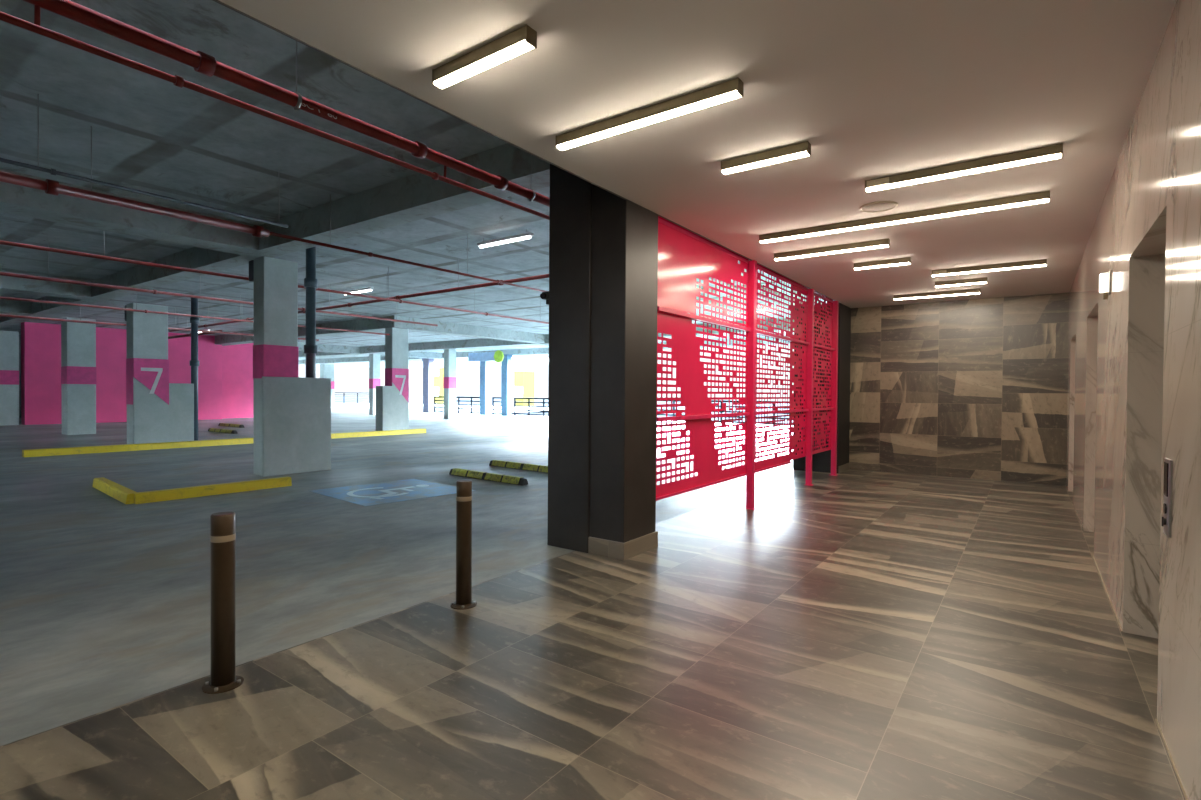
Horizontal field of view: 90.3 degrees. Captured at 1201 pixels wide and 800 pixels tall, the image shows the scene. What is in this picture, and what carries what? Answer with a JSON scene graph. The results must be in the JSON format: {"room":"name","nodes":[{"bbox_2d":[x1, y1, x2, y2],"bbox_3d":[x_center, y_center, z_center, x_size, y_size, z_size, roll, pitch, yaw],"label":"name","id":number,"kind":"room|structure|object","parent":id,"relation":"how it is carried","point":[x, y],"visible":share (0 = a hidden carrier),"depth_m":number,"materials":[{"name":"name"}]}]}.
{"room":"parking garage","nodes":[
{"label":"parking garage","id":0,"kind":"room"},
{"bbox_2d":[19,335,20,417],"bbox_3d":[-30.931,-1.155,26.845,0.400,4.100,23.600,1,1,36],"label":"wall","id":1,"kind":"structure","parent":0,"point":[19,335],"depth_m":29.57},
{"bbox_2d":[0,143,549,327],"bbox_3d":[-15.158,-2.767,16.810,36.880,0.400,0.380,1,1,36],"label":"beam","id":2,"kind":"structure","parent":1,"relation":"attached to","point":[417,196],"depth_m":8.12,"materials":[{"name":"concrete"}]},
{"bbox_2d":[21,322,221,424],"bbox_3d":[-21.064,-1.083,26.853,0.600,4.100,7.150,1,1,36],"label":"wall","id":3,"kind":"structure","parent":0,"point":[41,399],"depth_m":25.85,"materials":[{"name":"paint"}]},
{"bbox_2d":[215,315,409,345],"bbox_3d":[-15.907,-2.893,27.512,21.950,0.420,0.630,1,1,36],"label":"trim","id":4,"kind":"structure","parent":3,"relation":"attached to","point":[367,325],"depth_m":22.84,"materials":[{"name":"concrete"}]},
{"bbox_2d":[222,343,253,417],"bbox_3d":[-19.264,-1.124,31.318,1.300,4.100,1.700,1,1,36],"label":"wall","id":5,"kind":"structure","parent":0,"point":[237,360],"depth_m":30.91,"materials":[{"name":"paint"}]},
{"bbox_2d":[298,342,441,358],"bbox_3d":[-14.585,-3.001,36.315,0.600,0.400,11.900,1,1,36],"label":"trim","id":6,"kind":"structure","parent":5,"relation":"attached to","point":[321,347],"depth_m":35.51,"materials":[{"name":"concrete"}]},
{"bbox_2d":[0,0,833,368],"bbox_3d":[-12.228,-3.267,30.855,68.000,0.300,52.200,1,1,36],"label":"ceiling","id":7,"kind":"structure","parent":0,"point":[151,134],"depth_m":6.98,"materials":[{"name":"grey concrete"}]},
{"bbox_2d":[0,299,30,315],"bbox_3d":[-21.164,-2.765,13.077,0.700,0.400,12.700,1,1,36],"label":"trim","id":8,"kind":"structure","parent":7,"relation":"attached to","point":[14,307],"depth_m":17.76,"materials":[{"name":"concrete"}]},
{"bbox_2d":[0,270,90,299],"bbox_3d":[-16.500,-2.690,9.716,0.700,0.400,12.700,1,1,36],"label":"beam","id":9,"kind":"structure","parent":7,"relation":"attached to","point":[7,283],"depth_m":14.02,"materials":[{"name":"concrete"}]},
{"bbox_2d":[0,169,258,254],"bbox_3d":[-9.458,-2.576,4.642,0.600,0.400,12.700,1,1,36],"label":"ceiling beam","id":10,"kind":"structure","parent":7,"relation":"attached to","point":[18,200],"depth_m":8.23,"materials":[{"name":"concrete"}]},
{"bbox_2d":[0,126,269,237],"bbox_3d":[-7.380,-2.356,2.911,0.137,0.769,11.120,1,1,36],"label":"branch","id":11,"kind":"object","parent":7,"relation":"hanging from","point":[52,187],"visible":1,"depth_m":6.19,"materials":[{"name":"red paint"}]},
{"bbox_2d":[0,94,287,227],"bbox_3d":[-6.944,-2.372,2.584,0.054,0.718,11.100,1,1,36],"label":"cable conduit","id":12,"kind":"object","parent":7,"relation":"hanging from","point":[51,171],"visible":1,"depth_m":5.77,"materials":[{"name":"metal"}]},
{"bbox_2d":[0,307,318,340],"bbox_3d":[-16.855,-2.594,15.212,0.104,0.732,20.000,1,1,36],"label":"branch","id":13,"kind":"object","parent":7,"relation":"hanging from","point":[1,315],"visible":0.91,"depth_m":17.89,"materials":[{"name":"red paint"}]},
{"bbox_2d":[0,293,389,334],"bbox_3d":[-13.124,-2.529,12.523,0.084,0.742,20.000,1,1,36],"label":"branch","id":14,"kind":"object","parent":7,"relation":"hanging from","point":[1,297],"visible":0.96,"depth_m":15.01,"materials":[{"name":"red paint"}]},
{"bbox_2d":[168,330,222,338],"bbox_3d":[-16.710,-2.721,23.365,8.500,0.674,0.149,1,1,36],"label":"branch","id":15,"kind":"object","parent":7,"relation":"hanging from","point":[200,333],"visible":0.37,"depth_m":22.49,"materials":[{"name":"red paint"}]},
{"bbox_2d":[0,240,437,325],"bbox_3d":[-10.374,-2.475,9.925,0.089,0.745,19.000,1,1,36],"label":"branch","id":16,"kind":"object","parent":7,"relation":"hanging from","point":[1,273],"visible":0.85,"depth_m":12.01,"materials":[{"name":"red paint"}]},
{"bbox_2d":[0,231,664,340],"bbox_3d":[-5.374,-2.461,11.560,0.080,0.740,27.502,1,1,36],"label":"branch","id":17,"kind":"object","parent":7,"relation":"hanging from","point":[104,257],"visible":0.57,"depth_m":9.96,"materials":[{"name":"red paint"}]},
{"bbox_2d":[343,285,373,294],"bbox_3d":[-6.182,-2.802,15.222,1.240,0.159,0.098,1,1,36],"label":"tube light","id":18,"kind":"object","parent":7,"relation":"hanging from","point":[369,288],"visible":0.74,"depth_m":15.07,"materials":[{"name":"white paint"}]},
{"bbox_2d":[169,259,548,331],"bbox_3d":[-6.941,-2.558,14.944,20.201,0.651,0.101,1,1,36],"label":"branch","id":19,"kind":"object","parent":7,"relation":"hanging from","point":[458,288],"visible":0.66,"depth_m":12.60,"materials":[{"name":"red paint"}]},
{"bbox_2d":[270,194,548,291],"bbox_3d":[-1.785,-2.427,10.589,0.063,0.731,7.880,1,1,36],"label":"pipe","id":20,"kind":"object","parent":7,"relation":"hanging from","point":[369,254],"visible":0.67,"depth_m":8.79,"materials":[{"name":"red metal"}]},
{"bbox_2d":[23,0,801,303],"bbox_3d":[0.783,-2.375,8.048,0.118,0.736,26.000,1,1,36],"label":"pipe","id":21,"kind":"object","parent":7,"relation":"hanging from","point":[203,63],"visible":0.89,"depth_m":3.86,"materials":[{"name":"red metal"}]},
{"bbox_2d":[0,5,787,306],"bbox_3d":[0.764,-1.984,8.064,0.060,0.191,26.000,1,1,36],"label":"branch","id":22,"kind":"object","parent":21,"relation":"attached to","point":[178,81],"visible":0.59,"depth_m":3.72,"materials":[{"name":"red paint"}]},
{"bbox_2d":[409,317,548,344],"bbox_3d":[-3.110,-2.803,27.029,0.520,0.400,13.550,1,1,36],"label":"beam","id":23,"kind":"structure","parent":7,"relation":"attached to","point":[450,328],"depth_m":23.99,"materials":[{"name":"concrete"}]},
{"bbox_2d":[468,348,503,362],"bbox_3d":[-6.097,-2.518,31.742,2.630,1.130,0.100,1,1,36],"label":"sign","id":24,"kind":"object","parent":7,"relation":"hanging from","point":[497,356],"visible":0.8,"depth_m":31.65,"materials":[{"name":"blue metal"}]},
{"bbox_2d":[477,229,533,247],"bbox_3d":[-1.612,-2.705,10.018,1.240,0.159,0.098,1,1,36],"label":"tube light","id":25,"kind":"object","parent":7,"relation":"hanging from","point":[527,235],"visible":1,"depth_m":9.96,"materials":[{"name":"white paint"}]},
{"bbox_2d":[299,337,789,364],"bbox_3d":[-6.793,-2.994,38.404,68.000,0.350,0.600,1,1,36],"label":"trim","id":26,"kind":"structure","parent":7,"relation":"attached to","point":[531,351],"depth_m":37.22,"materials":[{"name":"concrete"}]},
{"bbox_2d":[299,318,793,356],"bbox_3d":[-5.470,-2.854,29.808,36.200,0.400,0.600,1,1,36],"label":"trim","id":27,"kind":"structure","parent":7,"relation":"attached to","point":[485,342],"depth_m":30.33,"materials":[{"name":"concrete"}]},
{"bbox_2d":[0,404,1184,799],"bbox_3d":[-12.260,1.083,30.908,67.999,0.200,52.200,1,1,36],"label":"floor","id":28,"kind":"structure","parent":0,"point":[851,634],"depth_m":3.50,"materials":[{"name":"tile"}]},
{"bbox_2d":[0,331,18,424],"bbox_3d":[-23.489,-0.860,23.579,0.512,3.700,0.712,1,1,36],"label":"concrete column","id":29,"kind":"structure","parent":28,"relation":"on","point":[9,340],"depth_m":23.49,"materials":[{"name":"paint"}]},
{"bbox_2d":[61,317,95,434],"bbox_3d":[-16.769,-0.758,19.205,0.632,3.700,0.732,1,1,36],"label":"concrete column","id":30,"kind":"structure","parent":28,"relation":"on","point":[78,340],"depth_m":18.99,"materials":[{"name":"paint"}]},
{"bbox_2d":[126,303,193,443],"bbox_3d":[-11.925,-0.686,16.216,0.556,3.700,1.386,1,1,36],"label":"concrete column","id":31,"kind":"structure","parent":28,"relation":"on","point":[159,410],"depth_m":15.85,"materials":[{"name":"paint"}]},
{"bbox_2d":[92,477,291,503],"bbox_3d":[-6.156,1.231,8.896,2.157,0.130,2.021,1,1,36],"label":"kerb","id":32,"kind":"object","parent":28,"relation":"on","point":[125,495],"visible":1,"depth_m":8.16,"materials":[{"name":"yellow paint"}]},
{"bbox_2d":[190,298,198,440],"bbox_3d":[-11.479,-0.891,16.895,0.228,4.100,0.228,1,1,36],"label":"drainpipe","id":33,"kind":"object","parent":28,"relation":"on","point":[194,363],"visible":0.81,"depth_m":16.84,"materials":[{"name":"black metal"}]},
{"bbox_2d":[202,512,243,693],"bbox_3d":[-1.852,0.978,2.932,0.176,0.845,0.176,1,1,36],"label":"bollard","id":34,"kind":"object","parent":28,"relation":"on","point":[223,677],"visible":1,"depth_m":2.89,"materials":[{"name":"brown metal"}]},
{"bbox_2d":[208,428,237,433],"bbox_3d":[-12.921,1.049,20.410,2.000,0.114,0.160,1,1,36],"label":"wheel stop","id":35,"kind":"object","parent":28,"relation":"on","point":[209,429],"visible":1,"depth_m":20.23,"materials":[{"name":"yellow rubber"}]},
{"bbox_2d":[22,429,425,456],"bbox_3d":[-9.175,1.103,16.759,0.200,0.150,10.250,1,1,36],"label":"kerb","id":36,"kind":"object","parent":28,"relation":"on","point":[200,443],"visible":0.7,"depth_m":14.62,"materials":[{"name":"yellow paint"}]},
{"bbox_2d":[218,423,244,427],"bbox_3d":[-14.582,0.998,23.579,2.000,0.114,0.160,1,1,36],"label":"wheel stop","id":37,"kind":"object","parent":28,"relation":"on","point":[220,424],"visible":1,"depth_m":23.41,"materials":[{"name":"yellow rubber"}]},
{"bbox_2d":[253,256,330,476],"bbox_3d":[-5.460,-0.570,10.600,0.426,3.700,1.200,1,1,36],"label":"concrete column","id":38,"kind":"structure","parent":28,"relation":"on","point":[292,412],"depth_m":10.28,"materials":[{"name":"paint"}]},
{"bbox_2d":[249,260,253,281],"bbox_3d":[-5.971,-2.241,10.395,0.240,0.360,0.192,1,1,36],"label":"junction box","id":39,"kind":"object","parent":38,"relation":"attached to","point":[251,263],"visible":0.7,"depth_m":10.32,"materials":[{"name":"black metal"}]},
{"bbox_2d":[304,246,317,377],"bbox_3d":[-5.282,-0.772,10.889,0.228,4.100,0.228,1,1,36],"label":"drainpipe","id":40,"kind":"object","parent":28,"relation":"on","point":[310,282],"visible":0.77,"depth_m":10.81,"materials":[{"name":"black metal"}]},
{"bbox_2d":[320,364,334,407],"bbox_3d":[-23.090,-1.186,50.470,0.712,3.700,0.912,1,1,36],"label":"concrete column","id":41,"kind":"structure","parent":28,"relation":"on","point":[326,370],"depth_m":50.32,"materials":[{"name":"paint"}]},
{"bbox_2d":[334,392,368,403],"bbox_3d":[-27.825,-0.208,66.586,0.104,1.282,11.530,1,1,36],"label":"railing","id":42,"kind":"object","parent":28,"relation":"on","point":[343,394],"visible":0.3,"depth_m":66.45,"materials":[{"name":"grey metal"}]},
{"bbox_2d":[369,354,380,414],"bbox_3d":[-13.772,-0.946,36.446,0.432,3.700,0.512,1,1,36],"label":"concrete column","id":43,"kind":"structure","parent":28,"relation":"on","point":[374,359],"depth_m":36.24,"materials":[{"name":"paint"}]},
{"bbox_2d":[375,328,408,430],"bbox_3d":[-7.383,-0.713,21.218,0.436,3.700,1.080,1,1,36],"label":"concrete column","id":44,"kind":"structure","parent":28,"relation":"on","point":[392,399],"depth_m":21.10,"materials":[{"name":"paint"}]},
{"bbox_2d":[310,479,475,505],"bbox_3d":[-3.037,1.323,8.731,1.700,0.006,1.700,1,1,42],"label":"bay marking","id":45,"kind":"object","parent":28,"relation":"on","point":[408,489],"visible":1,"depth_m":8.61,"materials":[{"name":"blue paint"}]},
{"bbox_2d":[422,358,433,412],"bbox_3d":[-11.945,-1.018,41.391,0.720,3.750,0.500,1,1,36],"label":"column","id":46,"kind":"structure","parent":28,"relation":"on","point":[427,363],"depth_m":41.20,"materials":[{"name":"grey paint"}]},
{"bbox_2d":[443,349,455,418],"bbox_3d":[-8.040,-0.849,31.897,0.432,3.700,0.512,1,1,36],"label":"concrete column","id":47,"kind":"structure","parent":28,"relation":"on","point":[449,379],"depth_m":31.72,"materials":[{"name":"paint"}]},
{"bbox_2d":[434,396,479,413],"bbox_3d":[-9.434,0.329,39.775,5.030,1.132,0.104,1,1,36],"label":"railing","id":48,"kind":"object","parent":28,"relation":"on","point":[435,397],"visible":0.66,"depth_m":39.62,"materials":[{"name":"grey metal"}]},
{"bbox_2d":[450,480,476,609],"bbox_3d":[-0.927,0.971,4.057,0.176,0.845,0.176,1,1,36],"label":"bollard","id":49,"kind":"object","parent":28,"relation":"on","point":[464,600],"visible":1,"depth_m":4.01,"materials":[{"name":"brown metal"}]},
{"bbox_2d":[480,361,489,414],"bbox_3d":[-7.317,-0.941,37.809,0.600,3.750,0.500,1,1,36],"label":"column","id":50,"kind":"structure","parent":28,"relation":"on","point":[484,365],"depth_m":37.65,"materials":[{"name":"blue paint"}]},
{"bbox_2d":[449,468,527,485],"bbox_3d":[-1.888,1.258,9.896,1.850,0.114,0.160,1,1,39],"label":"wheel stop","id":51,"kind":"object","parent":28,"relation":"on","point":[516,480],"visible":1,"depth_m":9.77,"materials":[{"name":"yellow rubber"}]},
{"bbox_2d":[492,397,500,414],"bbox_3d":[-6.351,0.379,37.554,1.230,1.132,0.104,1,1,36],"label":"railing","id":52,"kind":"object","parent":28,"relation":"on","point":[493,398],"visible":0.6,"depth_m":37.75,"materials":[{"name":"grey metal"}]},
{"bbox_2d":[501,354,512,415],"bbox_3d":[-5.775,-0.916,36.698,0.600,3.750,0.500,1,1,36],"label":"column","id":53,"kind":"structure","parent":28,"relation":"on","point":[506,364],"depth_m":36.55,"materials":[{"name":"blue paint"}]},
{"bbox_2d":[489,460,547,472],"bbox_3d":[-1.435,1.246,11.209,1.850,0.114,0.160,1,1,39],"label":"wheel stop","id":54,"kind":"object","parent":28,"relation":"on","point":[497,463],"visible":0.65,"depth_m":11.21,"materials":[{"name":"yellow rubber"}]},
{"bbox_2d":[514,397,547,416],"bbox_3d":[-1.930,0.450,34.368,8.330,1.132,0.104,1,1,36],"label":"railing","id":55,"kind":"object","parent":28,"relation":"on","point":[515,398],"visible":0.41,"depth_m":36.05,"materials":[{"name":"white metal"}]},
{"bbox_2d":[547,164,657,560],"bbox_3d":[0.033,-0.668,5.623,0.871,4.100,0.582,1,1,36],"label":"pillar","id":56,"kind":"structure","parent":28,"relation":"on","point":[603,245],"depth_m":5.38,"materials":[{"name":"stone"}]},
{"bbox_2d":[540,291,548,304],"bbox_3d":[-0.499,-0.974,5.714,0.116,0.120,0.141,1,1,36],"label":"security camera","id":57,"kind":"object","parent":56,"relation":"attached to","point":[544,295],"visible":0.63,"depth_m":5.68,"materials":[{"name":"black plastic"}]},
{"bbox_2d":[657,400,788,424],"bbox_3d":[7.399,0.601,27.645,14.330,1.132,0.104,1,1,36],"label":"railing","id":58,"kind":"object","parent":28,"relation":"on","point":[674,401],"visible":0.11,"depth_m":28.48,"materials":[{"name":"white metal"}]},
{"bbox_2d":[656,216,838,509],"bbox_3d":[2.390,-0.228,8.208,0.125,3.191,6.315,1,1,36],"label":"screen","id":59,"kind":"object","parent":28,"relation":"on","point":[684,256],"visible":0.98,"depth_m":7.17,"materials":[{"name":"red metal"}]},
{"bbox_2d":[219,0,1176,307],"bbox_3d":[2.175,-1.830,4.047,4.450,0.250,15.530,1,1,36],"label":"ceiling","id":60,"kind":"structure","parent":0,"point":[875,88],"depth_m":3.39,"materials":[{"name":"paint"}]},
{"bbox_2d":[432,24,536,89],"bbox_3d":[-0.584,-1.672,2.937,0.663,0.078,0.070,1,1,36],"label":"ceiling light","id":61,"kind":"object","parent":60,"relation":"attached to","point":[523,39],"visible":1,"depth_m":2.88,"materials":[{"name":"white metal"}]},
{"bbox_2d":[556,77,743,150],"bbox_3d":[0.238,-1.674,3.552,1.258,0.078,0.070,1,1,36],"label":"ceiling light","id":62,"kind":"object","parent":60,"relation":"attached to","point":[731,89],"visible":1,"depth_m":3.47,"materials":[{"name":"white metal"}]},
{"bbox_2d":[721,141,810,174],"bbox_3d":[1.137,-1.675,4.149,0.618,0.078,0.070,1,1,36],"label":"ceiling light","id":63,"kind":"object","parent":60,"relation":"attached to","point":[803,149],"visible":1,"depth_m":4.11,"materials":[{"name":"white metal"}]},
{"bbox_2d":[722,151,808,173],"bbox_3d":[1.137,-1.643,4.149,0.602,0.014,0.062,1,1,36],"label":"diffuser","id":64,"kind":"object","parent":63,"relation":"attached to","point":[785,156],"depth_m":4.13,"materials":[{"name":"white plastic"}]},
{"bbox_2d":[774,238,889,260],"bbox_3d":[2.591,-1.696,6.774,1.248,0.078,0.070,1,1,36],"label":"ceiling light","id":65,"kind":"object","parent":60,"relation":"attached to","point":[881,243],"visible":1,"depth_m":6.72,"materials":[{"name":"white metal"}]},
{"bbox_2d":[775,245,888,260],"bbox_3d":[2.591,-1.664,6.774,1.232,0.014,0.062,1,1,36],"label":"diffuser","id":66,"kind":"object","parent":65,"relation":"attached to","point":[857,247],"depth_m":6.76,"materials":[{"name":"white plastic"}]},
{"bbox_2d":[859,201,897,212],"bbox_3d":[2.466,-1.711,5.299,0.310,0.013,0.310,1,1,36],"label":"ceiling speaker","id":67,"kind":"object","parent":60,"relation":"attached to","point":[878,206],"visible":1,"depth_m":5.27},
{"bbox_2d":[863,203,894,211],"bbox_3d":[2.466,-1.711,5.299,0.256,0.012,0.256,1,1,36],"label":"grille","id":68,"kind":"object","parent":67,"relation":"attached to","point":[869,207],"depth_m":5.29,"materials":[{"name":"beige metal"}]},
{"bbox_2d":[854,257,910,269],"bbox_3d":[3.507,-1.697,7.446,0.648,0.078,0.070,1,1,36],"label":"ceiling light","id":69,"kind":"object","parent":60,"relation":"attached to","point":[907,260],"visible":1,"depth_m":7.42,"materials":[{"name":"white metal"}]},
{"bbox_2d":[854,262,909,269],"bbox_3d":[3.506,-1.665,7.446,0.632,0.014,0.062,1,1,36],"label":"diffuser","id":70,"kind":"object","parent":69,"relation":"attached to","point":[882,264],"depth_m":7.44,"materials":[{"name":"white plastic"}]},
{"bbox_2d":[759,190,1049,243],"bbox_3d":[2.682,-1.681,5.600,2.448,0.078,0.070,1,1,36],"label":"ceiling light","id":71,"kind":"object","parent":60,"relation":"attached to","point":[1039,197],"visible":1,"depth_m":5.44,"materials":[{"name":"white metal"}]},
{"bbox_2d":[894,288,979,299],"bbox_3d":[5.434,-1.711,9.693,1.228,0.078,0.070,1,1,36],"label":"ceiling light","id":72,"kind":"object","parent":60,"relation":"attached to","point":[965,291],"visible":1,"depth_m":9.65,"materials":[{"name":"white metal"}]},
{"bbox_2d":[894,292,979,299],"bbox_3d":[5.434,-1.679,9.693,1.212,0.014,0.062,1,1,36],"label":"diffuser","id":73,"kind":"object","parent":72,"relation":"attached to","point":[942,294],"depth_m":9.69,"materials":[{"name":"white plastic"}]},
{"bbox_2d":[935,277,986,287],"bbox_3d":[5.216,-1.700,8.654,0.648,0.078,0.070,1,1,36],"label":"ceiling light","id":74,"kind":"object","parent":60,"relation":"attached to","point":[974,280],"visible":1,"depth_m":8.62,"materials":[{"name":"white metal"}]},
{"bbox_2d":[935,282,985,287],"bbox_3d":[5.216,-1.668,8.655,0.632,0.014,0.062,1,1,36],"label":"diffuser","id":75,"kind":"object","parent":74,"relation":"attached to","point":[947,284],"depth_m":8.67,"materials":[{"name":"white plastic"}]},
{"bbox_2d":[865,143,1062,191],"bbox_3d":[2.575,-1.666,4.327,1.223,0.078,0.081,1,1,36],"label":"ceiling light","id":76,"kind":"object","parent":60,"relation":"attached to","point":[1051,152],"visible":1,"depth_m":4.26,"materials":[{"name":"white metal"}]},
{"bbox_2d":[931,259,1046,276],"bbox_3d":[4.953,-1.690,7.666,1.238,0.078,0.081,1,1,36],"label":"ceiling light","id":77,"kind":"object","parent":60,"relation":"attached to","point":[1043,262],"visible":1,"depth_m":7.62,"materials":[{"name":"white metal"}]},
{"bbox_2d":[793,303,850,473],"bbox_3d":[4.354,-0.221,11.622,0.830,3.121,1.110,1,1,36],"label":"wall","id":78,"kind":"structure","parent":0,"point":[821,462],"depth_m":11.17,"materials":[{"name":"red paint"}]},
{"bbox_2d":[213,0,834,300],"bbox_3d":[0.365,-1.861,5.351,0.012,0.266,15.530,1,1,36],"label":"trim","id":79,"kind":"structure","parent":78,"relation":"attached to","point":[217,1],"depth_m":3.47,"materials":[{"name":"metal"}]},
{"bbox_2d":[838,463,849,473],"bbox_3d":[4.598,1.281,11.272,0.015,0.130,0.810,1,1,36],"label":"baseboard","id":80,"kind":"structure","parent":78,"relation":"attached to","point":[845,467],"depth_m":11.20,"materials":[{"name":"stone"}]},
{"bbox_2d":[849,292,1068,485],"bbox_3d":[6.650,-0.090,10.467,4.650,3.321,0.300,1,1,36],"label":"wall","id":81,"kind":"structure","parent":0,"point":[973,388],"depth_m":10.47,"materials":[{"name":"stone"}]},
{"bbox_2d":[1066,0,1200,799],"bbox_3d":[3.217,-0.128,3.339,0.360,3.121,15.280,1,1,36],"label":"wall","id":82,"kind":"structure","parent":0,"point":[1134,394],"depth_m":3.57,"materials":[{"name":"stone"}]},
{"bbox_2d":[1099,270,1110,299],"bbox_3d":[3.846,-0.873,4.556,0.062,0.210,0.120,1,1,36],"label":"indicator","id":83,"kind":"object","parent":82,"relation":"attached to","point":[1104,278],"visible":1,"depth_m":4.53,"materials":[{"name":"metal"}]},
{"bbox_2d":[1093,557,1122,631],"bbox_3d":[3.825,1.419,4.531,0.006,0.007,2.100,1,1,36],"label":"trim","id":84,"kind":"structure","parent":82,"relation":"attached to","point":[1093,557],"depth_m":4.28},
{"bbox_2d":[1162,458,1172,537],"bbox_3d":[2.377,0.407,2.512,0.022,0.320,0.120,1,1,36],"label":"panel","id":85,"kind":"object","parent":82,"relation":"attached to","point":[1168,463],"visible":1,"depth_m":2.48,"materials":[{"name":"metal"}]},
{"bbox_2d":[1162,517,1165,525],"bbox_3d":[2.372,0.512,2.516,0.012,0.040,0.028,1,1,36],"label":"switch","id":86,"kind":"object","parent":85,"relation":"attached to","point":[1163,518],"depth_m":2.51,"materials":[{"name":"black plastic"}]},
{"bbox_2d":[1155,719,1187,799],"bbox_3d":[0.540,1.451,-0.027,0.006,0.007,6.671,1,1,36],"label":"trim","id":87,"kind":"structure","parent":82,"relation":"attached to","point":[1156,720],"depth_m":2.37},
{"label":"outside","id":88,"kind":"structure","parent":0,"visible":0},
{"bbox_2d":[334,397,792,425],"bbox_3d":[20.588,1.020,88.466,250.000,0.400,112.400,1,1,36],"label":"ground","id":89,"kind":"structure","parent":88,"point":[348,400],"depth_m":90.10,"materials":[{"name":"white"}]},
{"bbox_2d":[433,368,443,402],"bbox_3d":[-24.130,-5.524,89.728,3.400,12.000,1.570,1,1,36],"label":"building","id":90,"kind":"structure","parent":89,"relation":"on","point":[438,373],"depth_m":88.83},
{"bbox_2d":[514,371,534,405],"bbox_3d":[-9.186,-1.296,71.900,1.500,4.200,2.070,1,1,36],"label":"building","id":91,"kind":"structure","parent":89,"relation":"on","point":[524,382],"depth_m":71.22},
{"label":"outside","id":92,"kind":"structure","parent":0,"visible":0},
{"bbox_2d":[334,396,422,396],"bbox_3d":[-72.996,0.029,114.243,128.000,0.380,180.000,1,1,36],"label":"ground","id":93,"kind":"structure","parent":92,"point":[334,396],"depth_m":190.14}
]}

